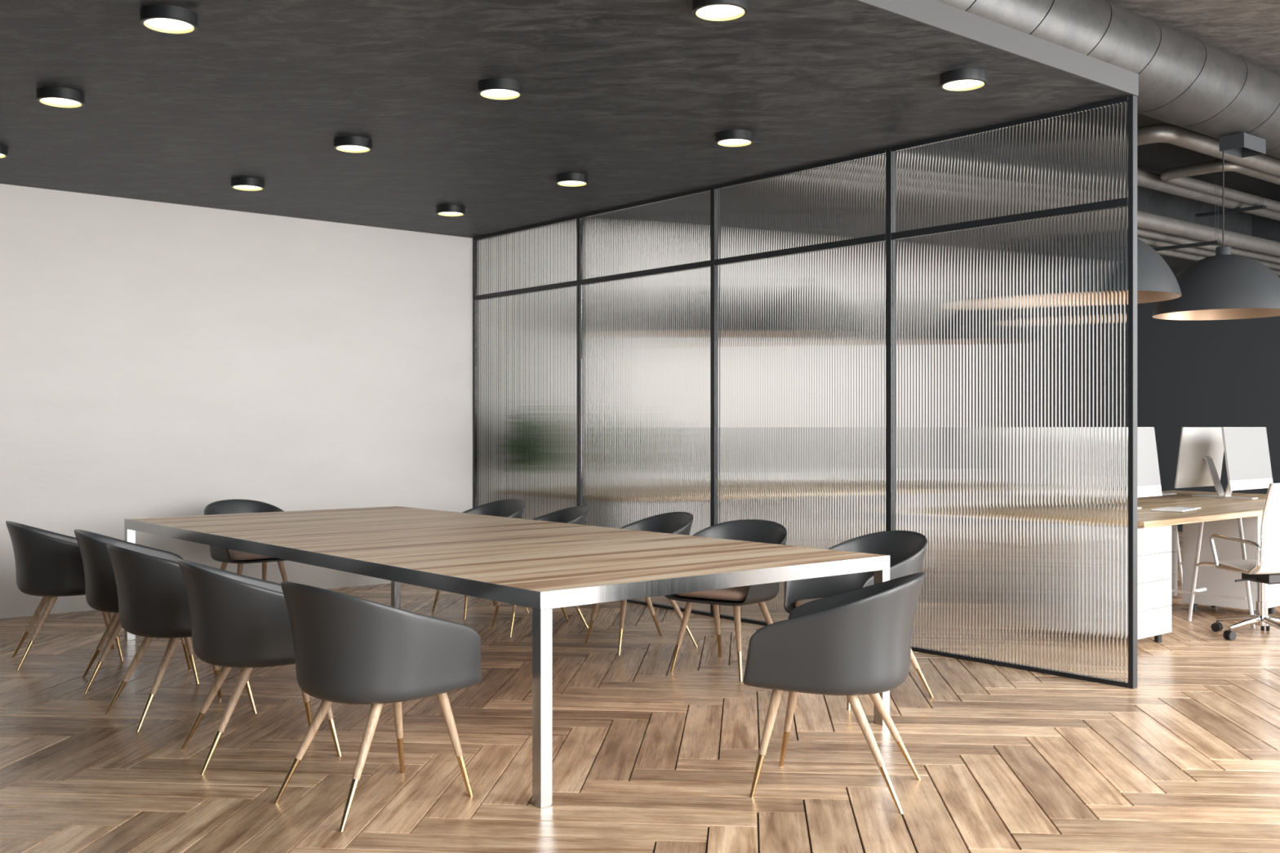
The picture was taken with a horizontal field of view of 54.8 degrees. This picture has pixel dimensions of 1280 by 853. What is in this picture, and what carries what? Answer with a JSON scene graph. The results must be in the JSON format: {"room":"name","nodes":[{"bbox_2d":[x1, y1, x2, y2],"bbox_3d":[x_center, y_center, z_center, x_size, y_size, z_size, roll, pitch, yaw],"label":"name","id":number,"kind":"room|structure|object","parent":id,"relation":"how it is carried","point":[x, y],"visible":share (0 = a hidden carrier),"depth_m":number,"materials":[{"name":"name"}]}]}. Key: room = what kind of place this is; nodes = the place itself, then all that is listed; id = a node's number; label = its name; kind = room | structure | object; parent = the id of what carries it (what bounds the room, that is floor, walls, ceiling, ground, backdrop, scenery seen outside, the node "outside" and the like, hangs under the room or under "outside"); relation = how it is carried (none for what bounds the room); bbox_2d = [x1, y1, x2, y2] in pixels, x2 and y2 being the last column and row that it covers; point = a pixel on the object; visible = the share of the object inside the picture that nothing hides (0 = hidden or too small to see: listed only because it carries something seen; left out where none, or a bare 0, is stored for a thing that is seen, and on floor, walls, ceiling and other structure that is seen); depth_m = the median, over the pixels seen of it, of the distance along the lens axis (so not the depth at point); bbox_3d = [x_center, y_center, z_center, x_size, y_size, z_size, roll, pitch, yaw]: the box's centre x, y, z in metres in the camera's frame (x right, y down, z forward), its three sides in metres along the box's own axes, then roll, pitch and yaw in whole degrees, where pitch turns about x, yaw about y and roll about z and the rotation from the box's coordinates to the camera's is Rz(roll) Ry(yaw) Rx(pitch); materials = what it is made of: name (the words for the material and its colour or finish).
{"room":"office","nodes":[
{"label":"office","id":0,"kind":"room"},
{"bbox_2d":[0,183,472,618],"bbox_3d":[-1.730,-0.665,10.648,15.350,4.170,0.150,0,0,-40],"label":"wall","id":1,"kind":"structure","parent":0,"point":[157,359],"depth_m":9.31,"materials":[{"name":"white paint"}]},
{"bbox_2d":[0,0,1132,238],"bbox_3d":[-2.484,-1.704,5.952,7.855,0.109,6.070,0,0,-40],"label":"ceiling","id":2,"kind":"structure","parent":0,"point":[633,97],"depth_m":6.14,"materials":[{"name":"concrete"}]},
{"bbox_2d":[0,144,8,158],"bbox_3d":[-3.832,-1.624,7.247,0.216,0.050,0.216,0,0,-40],"label":"recessed light","id":3,"kind":"object","parent":2,"relation":"in","point":[3,149],"visible":1,"depth_m":7.24,"materials":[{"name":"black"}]},
{"bbox_2d":[36,86,84,108],"bbox_3d":[-2.857,-1.624,6.087,0.216,0.050,0.216,0,0,-40],"label":"recessed light","id":4,"kind":"object","parent":2,"relation":"in","point":[53,96],"visible":1,"depth_m":6.04,"materials":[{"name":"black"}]},
{"bbox_2d":[40,97,80,105],"bbox_3d":[-2.857,-1.615,6.087,0.186,0.007,0.186,0,0,-40],"label":"diffuser","id":5,"kind":"object","parent":4,"relation":"attached to","point":[46,101],"depth_m":6.11,"materials":[{"name":"white plastic"}]},
{"bbox_2d":[139,4,197,34],"bbox_3d":[-1.878,-1.624,4.921,0.216,0.050,0.216,0,0,-40],"label":"recessed light","id":6,"kind":"object","parent":2,"relation":"in","point":[160,18],"visible":1,"depth_m":4.88,"materials":[{"name":"black metal"}]},
{"bbox_2d":[144,17,193,30],"bbox_3d":[-1.878,-1.615,4.921,0.186,0.007,0.186,0,0,-40],"label":"diffuser","id":7,"kind":"object","parent":6,"relation":"attached to","point":[152,24],"depth_m":4.94,"materials":[{"name":"white plastic"}]},
{"bbox_2d":[231,177,264,191],"bbox_3d":[-2.626,-1.624,8.260,0.216,0.050,0.216,0,0,-40],"label":"recessed light","id":8,"kind":"object","parent":2,"relation":"in","point":[245,184],"visible":1,"depth_m":8.20,"materials":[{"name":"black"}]},
{"bbox_2d":[234,185,260,188],"bbox_3d":[-2.626,-1.615,8.260,0.186,0.007,0.186,0,0,-40],"label":"diffuser","id":9,"kind":"object","parent":8,"relation":"attached to","point":[235,186],"depth_m":8.27,"materials":[{"name":"white plastic"}]},
{"bbox_2d":[333,136,372,153],"bbox_3d":[-1.651,-1.624,7.100,0.216,0.050,0.216,0,0,-40],"label":"recessed light","id":10,"kind":"object","parent":2,"relation":"in","point":[354,144],"visible":1,"depth_m":7.04,"materials":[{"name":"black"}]},
{"bbox_2d":[337,145,368,150],"bbox_3d":[-1.651,-1.615,7.100,0.186,0.007,0.186,0,0,-40],"label":"diffuser","id":11,"kind":"object","parent":10,"relation":"attached to","point":[339,147],"depth_m":7.11,"materials":[{"name":"white plastic"}]},
{"bbox_2d":[435,204,465,216],"bbox_3d":[-1.422,-1.624,9.272,0.216,0.050,0.216,0,0,-40],"label":"recessed light","id":12,"kind":"object","parent":2,"relation":"in","point":[443,210],"visible":1,"depth_m":9.20,"materials":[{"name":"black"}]},
{"bbox_2d":[440,212,462,214],"bbox_3d":[-1.422,-1.615,9.272,0.186,0.007,0.186,0,0,-40],"label":"diffuser","id":13,"kind":"object","parent":12,"relation":"attached to","point":[442,213],"depth_m":9.31,"materials":[{"name":"white plastic"}]},
{"bbox_2d":[477,77,522,100],"bbox_3d":[-0.672,-1.624,5.934,0.216,0.050,0.216,0,0,-40],"label":"recessed light","id":14,"kind":"object","parent":2,"relation":"in","point":[495,88],"visible":1,"depth_m":5.88,"materials":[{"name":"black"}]},
{"bbox_2d":[481,88,519,97],"bbox_3d":[-0.672,-1.615,5.934,0.186,0.007,0.186,0,0,-40],"label":"diffuser","id":15,"kind":"object","parent":14,"relation":"attached to","point":[485,92],"depth_m":5.95,"materials":[{"name":"white plastic"}]},
{"bbox_2d":[555,173,588,186],"bbox_3d":[-0.447,-1.624,8.112,0.216,0.050,0.216,0,0,-40],"label":"recessed light","id":16,"kind":"object","parent":2,"relation":"in","point":[567,180],"visible":1,"depth_m":8.04,"materials":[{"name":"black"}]},
{"bbox_2d":[559,181,584,184],"bbox_3d":[-0.447,-1.615,8.112,0.186,0.007,0.186,0,0,-40],"label":"diffuser","id":17,"kind":"object","parent":16,"relation":"attached to","point":[560,182],"depth_m":8.14,"materials":[{"name":"white plastic"}]},
{"bbox_2d":[692,0,748,22],"bbox_3d":[0.310,-1.624,4.765,0.216,0.050,0.216,0,0,-40],"label":"recessed light","id":18,"kind":"object","parent":2,"relation":"in","point":[713,11],"visible":1,"depth_m":4.76,"materials":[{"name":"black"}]},
{"bbox_2d":[696,4,743,17],"bbox_3d":[0.310,-1.615,4.765,0.186,0.007,0.186,0,0,-40],"label":"diffuser","id":19,"kind":"object","parent":18,"relation":"attached to","point":[702,11],"depth_m":4.78,"materials":[{"name":"white plastic"}]},
{"bbox_2d":[715,129,753,146],"bbox_3d":[0.532,-1.624,6.946,0.216,0.050,0.216,0,0,-40],"label":"recessed light","id":20,"kind":"object","parent":2,"relation":"in","point":[727,138],"visible":1,"depth_m":6.88,"materials":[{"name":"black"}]},
{"bbox_2d":[719,138,750,144],"bbox_3d":[0.532,-1.615,6.946,0.186,0.007,0.186,0,0,-40],"label":"diffuser","id":21,"kind":"object","parent":20,"relation":"attached to","point":[722,141],"depth_m":6.97,"materials":[{"name":"white plastic"}]},
{"bbox_2d":[939,67,987,91],"bbox_3d":[1.514,-1.624,5.777,0.216,0.050,0.216,0,0,-40],"label":"recessed light","id":22,"kind":"object","parent":2,"relation":"in","point":[969,78],"visible":1,"depth_m":5.73,"materials":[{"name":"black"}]},
{"bbox_2d":[943,80,983,88],"bbox_3d":[1.514,-1.615,5.777,0.186,0.007,0.186,0,0,-40],"label":"diffuser","id":23,"kind":"object","parent":22,"relation":"attached to","point":[947,83],"depth_m":5.79,"materials":[{"name":"white plastic"}]},
{"bbox_2d":[0,531,1279,852],"bbox_3d":[2.406,1.360,7.240,17.000,0.120,10.390,0,0,-40],"label":"floor","id":24,"kind":"structure","parent":0,"point":[647,757],"depth_m":4.93,"materials":[{"name":"brown wood"}]},
{"bbox_2d":[5,520,124,670],"bbox_3d":[-3.217,0.908,6.907,0.595,0.783,0.580,0,0,-30],"label":"armchair","id":25,"kind":"object","parent":24,"relation":"on","point":[49,566],"visible":0.73,"depth_m":6.67,"materials":[{"name":"black plastic"}]},
{"bbox_2d":[74,528,199,693],"bbox_3d":[-2.572,0.908,6.320,0.596,0.783,0.580,0,0,-25],"label":"armchair","id":26,"kind":"object","parent":24,"relation":"on","point":[100,586],"visible":0.42,"depth_m":6.10,"materials":[{"name":"black plastic"}]},
{"bbox_2d":[105,544,257,732],"bbox_3d":[-2.088,0.908,5.586,0.595,0.783,0.580,0,0,-40],"label":"armchair","id":27,"kind":"object","parent":24,"relation":"on","point":[153,597],"visible":0.63,"depth_m":5.34,"materials":[{"name":"black plastic"}]},
{"bbox_2d":[204,499,288,582],"bbox_3d":[-2.718,0.908,8.582,0.580,0.783,0.595,0,0,-40],"label":"armchair","id":28,"kind":"object","parent":24,"relation":"on","point":[226,556],"visible":0.42,"depth_m":8.56,"materials":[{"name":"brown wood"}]},
{"bbox_2d":[227,548,274,560],"bbox_3d":[-2.694,0.872,8.553,0.465,0.056,0.460,0,0,-40],"label":"seat cushion","id":29,"kind":"object","parent":28,"relation":"on","point":[233,555],"depth_m":8.31,"materials":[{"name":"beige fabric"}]},
{"bbox_2d":[177,559,342,774],"bbox_3d":[-1.525,0.908,4.925,0.595,0.783,0.580,0,0,-29],"label":"armchair","id":30,"kind":"object","parent":24,"relation":"on","point":[237,620],"visible":0.8,"depth_m":4.68,"materials":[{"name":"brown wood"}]},
{"bbox_2d":[273,581,481,831],"bbox_3d":[-0.934,0.908,4.296,0.580,0.783,0.595,0,0,45],"label":"armchair","id":31,"kind":"object","parent":24,"relation":"on","point":[351,650],"visible":1,"depth_m":4.08,"materials":[{"name":"grey"}]},
{"bbox_2d":[431,498,528,619],"bbox_3d":[-1.112,0.908,8.659,0.595,0.783,0.580,0,0,-40],"label":"armchair","id":32,"kind":"object","parent":24,"relation":"on","point":[508,508],"visible":0.06,"depth_m":8.89,"materials":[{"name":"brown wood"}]},
{"bbox_2d":[124,506,889,808],"bbox_3d":[-1.031,0.931,6.482,1.873,0.737,4.383,0,0,-40],"label":"conference table","id":33,"kind":"object","parent":24,"relation":"on","point":[541,566],"visible":0.88,"depth_m":5.41,"materials":[{"name":"brown wood"}]},
{"bbox_2d":[491,506,588,637],"bbox_3d":[-0.630,0.908,7.930,0.595,0.783,0.580,0,0,-22],"label":"armchair","id":34,"kind":"object","parent":24,"relation":"on","point":[577,514],"visible":0.08,"depth_m":8.08,"materials":[{"name":"black plastic"}]},
{"bbox_2d":[584,511,697,655],"bbox_3d":[0.014,0.908,7.350,0.595,0.783,0.580,0,0,-29],"label":"armchair","id":35,"kind":"object","parent":24,"relation":"on","point":[673,522],"visible":0.11,"depth_m":7.51,"materials":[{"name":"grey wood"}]},
{"bbox_2d":[664,519,786,681],"bbox_3d":[0.491,0.908,6.643,0.580,0.783,0.595,0,0,34],"label":"armchair","id":36,"kind":"object","parent":24,"relation":"on","point":[746,530],"visible":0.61,"depth_m":6.54,"materials":[{"name":"grey plastic"}]},
{"bbox_2d":[675,585,749,601],"bbox_3d":[0.470,0.872,6.611,0.465,0.056,0.460,0,0,34],"label":"seat cushion","id":37,"kind":"object","parent":36,"relation":"on","point":[740,593],"depth_m":6.41,"materials":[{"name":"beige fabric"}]},
{"bbox_2d":[472,94,1137,688],"bbox_3d":[0.509,-0.174,8.462,0.043,2.948,6.076,0,0,-40],"label":"glass wall","id":38,"kind":"structure","parent":24,"relation":"on","point":[935,339],"depth_m":7.37,"materials":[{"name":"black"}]},
{"bbox_2d":[853,0,1138,96],"bbox_3d":[-0.528,-1.704,3.624,7.855,0.109,0.012,0,0,-40],"label":"ceiling beam","id":39,"kind":"structure","parent":38,"relation":"attached to","point":[935,14],"depth_m":5.42,"materials":[{"name":"grey"}]},
{"bbox_2d":[742,572,924,813],"bbox_3d":[0.720,0.908,4.438,0.595,0.783,0.580,0,0,21],"label":"armchair","id":40,"kind":"object","parent":24,"relation":"on","point":[852,644],"visible":1,"depth_m":4.21,"materials":[{"name":"grey plastic"}]},
{"bbox_2d":[783,530,933,710],"bbox_3d":[1.082,0.908,5.988,0.595,0.783,0.580,0,0,-31],"label":"armchair","id":41,"kind":"object","parent":24,"relation":"on","point":[906,549],"visible":0.27,"depth_m":6.15,"materials":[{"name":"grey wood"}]},
{"bbox_2d":[795,597,822,607],"bbox_3d":[1.049,0.872,5.968,0.460,0.056,0.465,0,0,-31],"label":"seat cushion","id":42,"kind":"object","parent":41,"relation":"on","point":[798,601],"depth_m":6.05,"materials":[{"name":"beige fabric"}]},
{"bbox_2d":[1137,525,1171,642],"bbox_3d":[2.887,0.945,7.515,0.405,0.710,0.520,0,0,-40],"label":"drawer unit","id":43,"kind":"object","parent":24,"relation":"on","point":[1153,544],"visible":0.39,"depth_m":7.31,"materials":[{"name":"grey paint"}]},
{"bbox_2d":[1171,524,1177,596],"bbox_3d":[3.627,0.945,9.134,0.405,0.710,0.520,0,0,-40],"label":"drawer unit","id":44,"kind":"object","parent":24,"relation":"on","point":[1174,532],"visible":0.12,"depth_m":9.03,"materials":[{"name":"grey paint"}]},
{"bbox_2d":[1137,490,1266,628],"bbox_3d":[3.776,0.926,8.932,3.586,0.752,1.747,0,0,-40],"label":"desk","id":45,"kind":"object","parent":24,"relation":"on","point":[1212,508],"visible":0.44,"depth_m":8.24,"materials":[{"name":"brown wood"}]},
{"bbox_2d":[1137,426,1162,509],"bbox_3d":[3.264,0.275,8.342,0.730,0.548,0.214,0,0,-40],"label":"desktop monitor","id":46,"kind":"object","parent":45,"relation":"on","point":[1148,482],"visible":0.23,"depth_m":8.43,"materials":[{"name":"grey paint"}]},
{"bbox_2d":[1161,492,1176,495],"bbox_3d":[4.181,0.543,9.978,0.420,0.014,0.120,0,0,-40],"label":"keyboard","id":47,"kind":"object","parent":45,"relation":"on","point":[1162,493],"visible":0.37,"depth_m":10.01,"materials":[{"name":"white plastic"}]},
{"bbox_2d":[1151,506,1197,512],"bbox_3d":[3.516,0.544,8.120,0.200,0.011,0.300,0,0,41],"label":"notebook","id":48,"kind":"object","parent":45,"relation":"on","point":[1166,508],"visible":1,"depth_m":8.06,"materials":[{"name":"white paper"}]},
{"bbox_2d":[1173,506,1200,509],"bbox_3d":[3.697,0.545,8.331,0.080,0.009,0.150,0,0,-40],"label":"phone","id":49,"kind":"object","parent":45,"relation":"on","point":[1197,508],"visible":0.78,"depth_m":8.30,"materials":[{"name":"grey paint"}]},
{"bbox_2d":[1174,426,1224,497],"bbox_3d":[4.485,0.275,9.741,0.730,0.548,0.214,0,0,-40],"label":"desktop monitor","id":50,"kind":"object","parent":45,"relation":"on","point":[1201,450],"visible":0.91,"depth_m":9.68,"materials":[{"name":"grey paint"}]},
{"bbox_2d":[1221,426,1272,499],"bbox_3d":[4.615,0.275,9.477,0.730,0.548,0.214,0,0,-40],"label":"desktop monitor","id":51,"kind":"object","parent":45,"relation":"on","point":[1246,452],"visible":1,"depth_m":9.41,"materials":[{"name":"white plastic"}]},
{"bbox_2d":[1182,515,1279,614],"bbox_3d":[4.156,0.945,8.651,0.405,0.710,0.520,0,0,-40],"label":"drawer unit","id":52,"kind":"object","parent":24,"relation":"on","point":[1218,581],"visible":0.62,"depth_m":8.51,"materials":[{"name":"grey paint"}]},
{"bbox_2d":[1195,483,1279,640],"bbox_3d":[3.837,0.816,7.621,0.574,0.968,0.602,0,0,-20],"label":"office chair","id":53,"kind":"object","parent":24,"relation":"on","point":[1264,570],"visible":1,"depth_m":7.49,"materials":[{"name":"white leather"}]},
{"bbox_2d":[1106,0,1279,195],"bbox_3d":[2.423,-2.815,7.221,17.300,0.170,10.740,0,0,-40],"label":"ceiling","id":54,"kind":"structure","parent":0,"point":[1249,30],"depth_m":8.67,"materials":[{"name":"grey concrete"}]},
{"bbox_2d":[936,0,1279,159],"bbox_3d":[2.277,-2.435,7.399,16.985,0.576,0.576,0,0,-40],"label":"ventilation duct","id":55,"kind":"object","parent":54,"relation":"hanging from","point":[1185,81],"visible":0.62,"depth_m":8.10,"materials":[{"name":"metal"}]},
{"bbox_2d":[1137,238,1182,303],"bbox_3d":[2.976,-1.488,7.993,0.980,1.316,0.980,0,0,-40],"label":"pendant lamp","id":56,"kind":"object","parent":55,"relation":"hanging from","point":[1156,282],"visible":0.16,"depth_m":7.64,"materials":[{"name":"grey metal"}]},
{"bbox_2d":[1151,132,1279,319],"bbox_3d":[4.308,-1.488,9.112,0.980,1.316,0.980,0,0,-40],"label":"pendant lamp","id":57,"kind":"object","parent":55,"relation":"hanging from","point":[1223,286],"visible":0.95,"depth_m":8.86,"materials":[{"name":"grey metal"}]},
{"bbox_2d":[1152,240,1221,251],"bbox_3d":[5.027,-2.208,11.708,0.080,1.041,0.940,0,0,-40],"label":"hanger","id":58,"kind":"object","parent":54,"relation":"hanging from","point":[1211,242],"visible":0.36,"depth_m":11.55,"materials":[{"name":"black metal"}]},
{"bbox_2d":[1137,235,1279,270],"bbox_3d":[4.242,-1.776,11.271,8.996,0.072,0.072,0,0,-40],"label":"pipe","id":59,"kind":"object","parent":58,"relation":"attached to","point":[1151,242],"visible":0.02,"depth_m":12.29,"materials":[{"name":"grey metal"}]},
{"bbox_2d":[1148,244,1279,275],"bbox_3d":[4.146,-1.750,11.385,8.996,0.072,0.072,0,0,-40],"label":"pipe","id":60,"kind":"object","parent":58,"relation":"attached to","point":[1174,253],"visible":0.02,"depth_m":12.50,"materials":[{"name":"grey metal"}]},
{"bbox_2d":[1137,124,1279,176],"bbox_3d":[6.055,-2.448,11.422,6.025,0.562,0.638,0,0,-40],"label":"pipe","id":61,"kind":"object","parent":54,"relation":"attached to","point":[1175,135],"visible":0.55,"depth_m":9.58,"materials":[{"name":"grey metal"}]},
{"bbox_2d":[1195,179,1266,217],"bbox_3d":[6.018,-2.458,12.580,0.080,0.541,0.680,0,0,-40],"label":"hanger","id":62,"kind":"object","parent":54,"relation":"hanging from","point":[1261,206],"visible":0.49,"depth_m":12.50,"materials":[{"name":"black metal"}]},
{"bbox_2d":[1137,168,1279,221],"bbox_3d":[4.358,-2.288,11.133,8.996,0.147,0.147,0,0,-40],"label":"pipe","id":63,"kind":"object","parent":62,"relation":"attached to","point":[1145,179],"visible":0.02,"depth_m":11.89,"materials":[{"name":"grey metal"}]},
{"bbox_2d":[1160,160,1279,212],"bbox_3d":[6.504,-2.279,12.271,4.246,0.099,0.721,0,0,-40],"label":"pipe","id":64,"kind":"object","parent":62,"relation":"attached to","point":[1178,175],"visible":0.94,"depth_m":11.21,"materials":[{"name":"grey metal"}]},
{"bbox_2d":[1137,166,1251,274],"bbox_3d":[2.923,-2.315,12.736,9.138,0.830,2.640,0,0,-40],"label":"ceiling","id":65,"kind":"structure","parent":0,"point":[1148,200],"depth_m":13.75,"materials":[{"name":"stone"}]},
{"bbox_2d":[1137,193,1279,531],"bbox_3d":[8.972,-0.665,12.756,0.150,4.170,10.390,0,0,-40],"label":"wall","id":66,"kind":"structure","parent":0,"point":[1191,373],"depth_m":15.06,"materials":[{"name":"grey paint"}]},
{"bbox_2d":[1137,210,1279,256],"bbox_3d":[4.435,-1.865,11.041,8.996,0.146,0.146,0,0,-40],"label":"pipe","id":67,"kind":"object","parent":66,"relation":"attached to","point":[1145,220],"visible":0.2,"depth_m":11.76,"materials":[{"name":"grey metal"}]},
{"bbox_2d":[1137,227,1279,263],"bbox_3d":[4.338,-1.800,11.156,8.996,0.072,0.072,0,0,-40],"label":"pipe","id":68,"kind":"object","parent":66,"relation":"attached to","point":[1140,232],"visible":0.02,"depth_m":12.07,"materials":[{"name":"grey metal"}]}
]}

